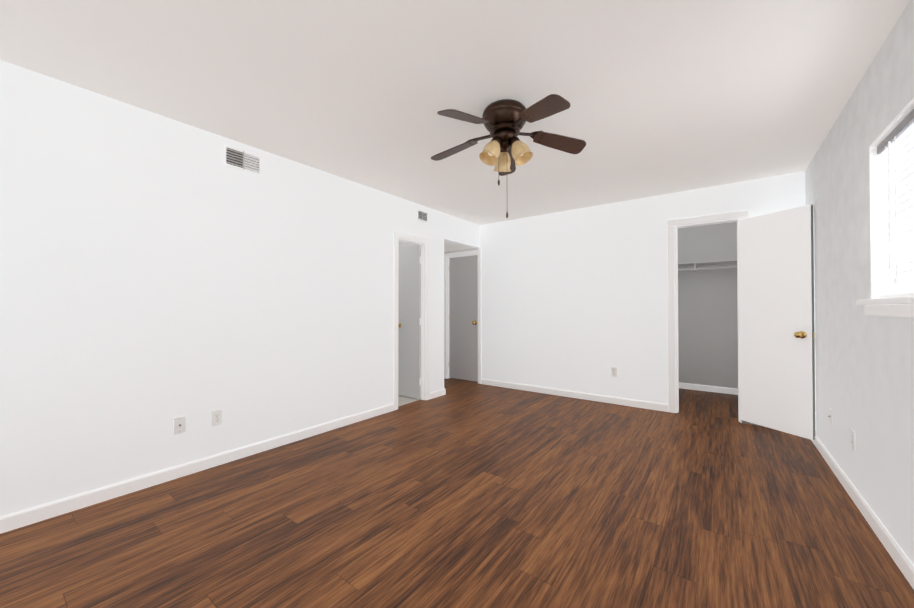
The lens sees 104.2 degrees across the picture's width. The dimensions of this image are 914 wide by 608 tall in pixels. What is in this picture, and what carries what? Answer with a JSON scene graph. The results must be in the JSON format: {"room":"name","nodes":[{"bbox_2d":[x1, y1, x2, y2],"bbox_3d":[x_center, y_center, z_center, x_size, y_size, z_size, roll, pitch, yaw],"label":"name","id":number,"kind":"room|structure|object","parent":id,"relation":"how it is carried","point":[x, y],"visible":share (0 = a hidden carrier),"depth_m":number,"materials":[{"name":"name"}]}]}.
{"room":"empty bedroom","nodes":[
{"label":"empty bedroom","id":0,"kind":"room"},
{"bbox_2d":[0,60,478,516],"bbox_3d":[-1.290,-0.031,3.416,0.100,2.470,5.570,0,-1,37],"label":"wall","id":1,"kind":"structure","parent":0,"point":[159,273],"depth_m":2.41,"materials":[{"name":"paint"}]},
{"bbox_2d":[173,416,185,433],"bbox_3d":[-1.918,0.834,2.463,0.016,0.114,0.070,0,-1,37],"label":"outlet","id":2,"kind":"object","parent":1,"relation":"attached to","point":[179,425],"visible":1,"depth_m":2.46,"materials":[{"name":"white plastic"}]},
{"bbox_2d":[0,403,393,533],"bbox_3d":[-1.786,1.155,2.641,0.013,0.082,3.553,0,-1,37],"label":"baseboard","id":3,"kind":"structure","parent":1,"relation":"attached to","point":[16,520],"depth_m":2.38,"materials":[{"name":"white paint"}]},
{"bbox_2d":[211,409,221,426],"bbox_3d":[-1.787,0.841,2.647,0.008,0.114,0.070,0,-1,37],"label":"duplex electrical outlet","id":4,"kind":"object","parent":1,"relation":"attached to","point":[216,417],"visible":1,"depth_m":2.64,"materials":[{"name":"white plastic"}]},
{"bbox_2d":[224,145,260,174],"bbox_3d":[-1.684,-1.137,2.805,0.008,0.150,0.270,0,-1,37],"label":"air vent","id":5,"kind":"object","parent":1,"relation":"in","point":[241,159],"visible":1,"depth_m":2.80,"materials":[{"name":"white metal"}]},
{"bbox_2d":[398,245,420,398],"bbox_3d":[-0.657,0.217,4.681,0.481,1.975,0.175,0,-1,36],"label":"bathroom door","id":6,"kind":"structure","parent":1,"relation":"in","point":[409,328],"depth_m":4.63,"materials":[{"name":"painted wood"},{"name":"brass"}]},
{"bbox_2d":[393,231,429,409],"bbox_3d":[-0.576,0.184,4.360,0.117,2.058,0.626,0,-1,37],"label":"door frame","id":7,"kind":"structure","parent":1,"relation":"attached to","point":[424,243],"depth_m":4.53,"materials":[{"name":"white paint"}]},
{"bbox_2d":[417,209,427,222],"bbox_3d":[-0.433,-1.120,4.491,0.008,0.130,0.190,0,-1,37],"label":"air vent","id":8,"kind":"object","parent":1,"relation":"in","point":[422,215],"visible":1,"depth_m":4.49,"materials":[{"name":"white metal"}]},
{"bbox_2d":[430,388,444,398],"bbox_3d":[-0.255,1.176,4.703,0.013,0.082,0.316,0,-1,37],"label":"baseboard","id":9,"kind":"structure","parent":1,"relation":"attached to","point":[437,393],"depth_m":4.69,"materials":[{"name":"white paint"}]},
{"bbox_2d":[399,241,414,246],"bbox_3d":[-0.850,-0.012,5.275,1.410,2.470,0.100,0,-1,37],"label":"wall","id":10,"kind":"structure","parent":0,"point":[402,244],"depth_m":5.17,"materials":[{"name":"paint"}]},
{"bbox_2d":[398,395,420,405],"bbox_3d":[-1.529,1.214,4.658,1.840,0.006,1.800,0,-1,37],"label":"floor","id":11,"kind":"structure","parent":0,"point":[403,400],"depth_m":4.49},
{"bbox_2d":[0,0,909,224],"bbox_3d":[-0.061,-1.326,3.439,6.080,0.120,7.450,0,-1,37],"label":"ceiling","id":12,"kind":"structure","parent":0,"point":[661,97],"depth_m":2.00,"materials":[{"name":"paint"}]},
{"bbox_2d":[431,94,585,217],"bbox_3d":[0.283,-0.912,2.327,1.050,0.730,1.051,0,-1,37],"label":"fan","id":13,"kind":"object","parent":12,"relation":"hanging from","point":[503,121],"visible":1,"depth_m":2.26,"materials":[{"name":"brown wood"}]},
{"bbox_2d":[0,378,913,607],"bbox_3d":[0.179,1.262,3.234,5.480,0.120,7.450,0,-1,37],"label":"floor","id":14,"kind":"structure","parent":0,"point":[461,493],"depth_m":1.92,"materials":[{"name":"brown wood"}]},
{"bbox_2d":[444,241,472,251],"bbox_3d":[-0.558,-0.918,5.678,1.410,0.060,0.880,0,-1,37],"label":"ceiling","id":15,"kind":"structure","parent":0,"point":[448,246],"depth_m":5.53,"materials":[{"name":"paint"}]},
{"bbox_2d":[447,171,805,403],"bbox_3d":[1.680,-0.019,4.618,4.545,2.470,0.100,0,-1,37],"label":"wall","id":16,"kind":"structure","parent":0,"point":[575,300],"depth_m":4.52,"materials":[{"name":"paint"}]},
{"bbox_2d":[444,250,480,383],"bbox_3d":[0.107,0.188,5.773,0.740,2.080,0.117,0,-1,37],"label":"door frame","id":17,"kind":"structure","parent":16,"relation":"attached to","point":[446,303],"depth_m":5.92,"materials":[{"name":"white paint"}]},
{"bbox_2d":[449,255,477,381],"bbox_3d":[0.115,0.213,5.789,0.607,2.005,0.175,0,-1,37],"label":"hall door","id":18,"kind":"structure","parent":16,"relation":"in","point":[463,318],"depth_m":5.77,"materials":[{"name":"painted wood"},{"name":"brass"}]},
{"bbox_2d":[481,379,667,411],"bbox_3d":[1.381,1.177,4.758,2.495,0.082,0.013,0,-1,37],"label":"baseboard","id":19,"kind":"structure","parent":16,"relation":"attached to","point":[618,401],"depth_m":4.58,"materials":[{"name":"white paint"}]},
{"bbox_2d":[611,367,616,376],"bbox_3d":[1.927,0.823,4.359,0.070,0.114,0.008,0,-1,37],"label":"duplex electrical outlet","id":20,"kind":"object","parent":16,"relation":"attached to","point":[614,371],"visible":1,"depth_m":4.36,"materials":[{"name":"white plastic"}]},
{"bbox_2d":[667,210,750,424],"bbox_3d":[2.701,0.125,3.848,0.715,2.166,0.117,0,-1,37],"label":"trim","id":21,"kind":"structure","parent":16,"relation":"attached to","point":[674,225],"depth_m":3.98,"materials":[{"name":"white paint"}]},
{"bbox_2d":[739,204,815,439],"bbox_3d":[2.966,0.150,3.333,0.175,2.020,0.596,0,-1,-17],"label":"closet door","id":22,"kind":"structure","parent":16,"relation":"in","point":[777,333],"depth_m":3.28,"materials":[{"name":"white paint"}]},
{"bbox_2d":[678,222,737,388],"bbox_3d":[3.543,-0.014,5.078,2.100,2.470,0.100,0,-1,37],"label":"wall","id":23,"kind":"structure","parent":0,"point":[708,328],"depth_m":5.01,"materials":[{"name":"paint"}]},
{"bbox_2d":[678,259,736,272],"bbox_3d":[3.326,-0.520,4.958,1.700,0.119,0.359,0,-1,37],"label":"closet shelf","id":24,"kind":"object","parent":23,"relation":"attached to","point":[715,265],"visible":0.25,"depth_m":4.87,"materials":[{"name":"white"}]},
{"bbox_2d":[679,382,737,394],"bbox_3d":[3.429,1.180,5.080,1.700,0.082,0.013,0,-1,37],"label":"baseboard","id":25,"kind":"structure","parent":23,"relation":"attached to","point":[726,390],"depth_m":4.99,"materials":[{"name":"white paint"}]},
{"bbox_2d":[805,0,913,564],"bbox_3d":[2.501,-0.045,2.097,0.220,2.470,3.170,0,-1,37],"label":"wall","id":26,"kind":"structure","parent":0,"point":[837,194],"depth_m":2.03,"materials":[{"name":"paint"}]},
{"bbox_2d":[828,408,832,424],"bbox_3d":[2.755,0.826,2.628,0.016,0.114,0.070,0,-1,37],"label":"outlet","id":27,"kind":"object","parent":26,"relation":"attached to","point":[830,416],"visible":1,"depth_m":2.62,"materials":[{"name":"white plastic"}]},
{"bbox_2d":[851,429,854,450],"bbox_3d":[2.431,0.829,2.184,0.008,0.114,0.070,0,-1,37],"label":"duplex electrical outlet","id":28,"kind":"object","parent":26,"relation":"attached to","point":[852,439],"visible":0.98,"depth_m":2.17,"materials":[{"name":"white plastic"}]},
{"bbox_2d":[856,98,913,317],"bbox_3d":[1.921,-0.405,1.354,0.262,0.915,1.400,0,-1,37],"label":"window","id":29,"kind":"structure","parent":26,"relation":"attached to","point":[891,169],"depth_m":1.74,"materials":[{"name":"white paint"}]},
{"bbox_3d":[0.841,-0.067,-0.139,0.220,2.470,2.400,0,-1,37],"label":"wall","id":30,"kind":"structure","parent":0,"visible":0},
{"bbox_2d":[811,435,913,588],"bbox_3d":[1.692,1.140,1.191,0.013,0.082,5.370,0,-1,37],"label":"baseboard","id":31,"kind":"structure","parent":30,"relation":"attached to","point":[901,559],"depth_m":1.88,"materials":[{"name":"white paint"}]}
]}

